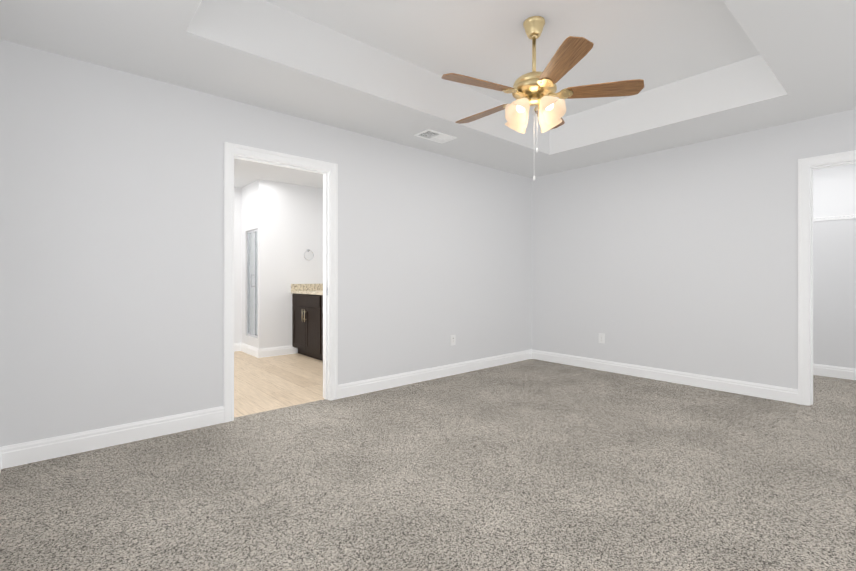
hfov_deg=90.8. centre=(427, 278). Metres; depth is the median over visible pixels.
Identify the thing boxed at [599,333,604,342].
outlet
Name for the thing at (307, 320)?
bathroom vanity
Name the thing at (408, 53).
ceiling
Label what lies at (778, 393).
baseboard
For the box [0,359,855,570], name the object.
floor carpet
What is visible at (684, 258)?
wall
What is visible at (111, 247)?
wall
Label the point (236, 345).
baseboard
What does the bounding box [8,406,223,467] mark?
baseboard
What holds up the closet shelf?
attached to the wall at (834, 285)
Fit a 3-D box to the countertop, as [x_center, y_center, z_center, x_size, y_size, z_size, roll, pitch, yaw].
[-1.171,0.147,5.582,0.586,0.132,1.756,0,0,-41]
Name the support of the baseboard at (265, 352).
attached to the wall at (285, 220)
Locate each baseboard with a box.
[0,446,7,471]
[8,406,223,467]
[234,343,239,351]
[240,343,259,357]
[260,345,295,357]
[338,349,531,398]
[532,350,797,403]
[813,364,855,379]
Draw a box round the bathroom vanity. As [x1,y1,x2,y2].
[291,292,322,360]
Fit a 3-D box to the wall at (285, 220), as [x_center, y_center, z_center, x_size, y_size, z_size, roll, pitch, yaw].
[-2.161,-0.134,6.388,1.034,2.440,0.750,0,0,-41]
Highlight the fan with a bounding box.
[442,16,643,179]
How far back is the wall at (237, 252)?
6.29 m
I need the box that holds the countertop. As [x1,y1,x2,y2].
[291,284,322,294]
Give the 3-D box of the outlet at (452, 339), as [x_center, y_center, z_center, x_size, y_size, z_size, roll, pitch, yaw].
[0.282,0.695,4.745,0.070,0.114,0.006,0,0,-41]
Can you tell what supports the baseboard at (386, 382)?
attached to the wall at (111, 247)
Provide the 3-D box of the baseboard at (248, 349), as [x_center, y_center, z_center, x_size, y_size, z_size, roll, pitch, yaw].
[-2.542,1.024,6.026,0.015,0.122,0.733,0,0,-41]
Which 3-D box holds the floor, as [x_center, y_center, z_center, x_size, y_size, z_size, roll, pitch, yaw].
[-2.083,1.114,4.941,3.050,0.060,3.277,0,0,-41]
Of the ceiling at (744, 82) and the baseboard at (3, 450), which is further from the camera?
the ceiling at (744, 82)
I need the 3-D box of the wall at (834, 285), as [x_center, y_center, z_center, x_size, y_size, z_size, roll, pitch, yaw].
[4.337,-0.136,4.840,0.120,2.440,2.940,0,0,-41]
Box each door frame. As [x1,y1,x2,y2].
[224,142,337,422]
[798,150,855,405]
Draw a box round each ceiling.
[0,0,855,188]
[550,55,786,154]
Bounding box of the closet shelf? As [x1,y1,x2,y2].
[813,215,855,220]
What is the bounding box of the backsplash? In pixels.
[291,284,322,291]
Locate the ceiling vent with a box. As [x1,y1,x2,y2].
[414,129,455,142]
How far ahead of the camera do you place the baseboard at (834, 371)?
4.60 m
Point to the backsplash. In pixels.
(294, 287)
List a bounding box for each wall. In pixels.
[0,39,531,446]
[234,187,257,342]
[241,179,322,352]
[531,109,855,388]
[813,163,855,368]
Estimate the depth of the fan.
2.73 m
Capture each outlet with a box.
[451,335,454,344]
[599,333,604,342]
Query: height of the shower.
1.771 m
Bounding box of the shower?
[247,229,257,337]
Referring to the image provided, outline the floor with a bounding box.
[234,351,323,417]
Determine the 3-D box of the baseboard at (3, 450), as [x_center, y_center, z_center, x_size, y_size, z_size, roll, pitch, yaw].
[-1.151,1.018,0.922,0.015,0.122,3.908,0,0,-41]
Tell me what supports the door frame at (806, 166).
attached to the wall at (684, 258)
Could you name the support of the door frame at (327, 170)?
attached to the wall at (111, 247)
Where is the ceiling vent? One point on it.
(432, 135)

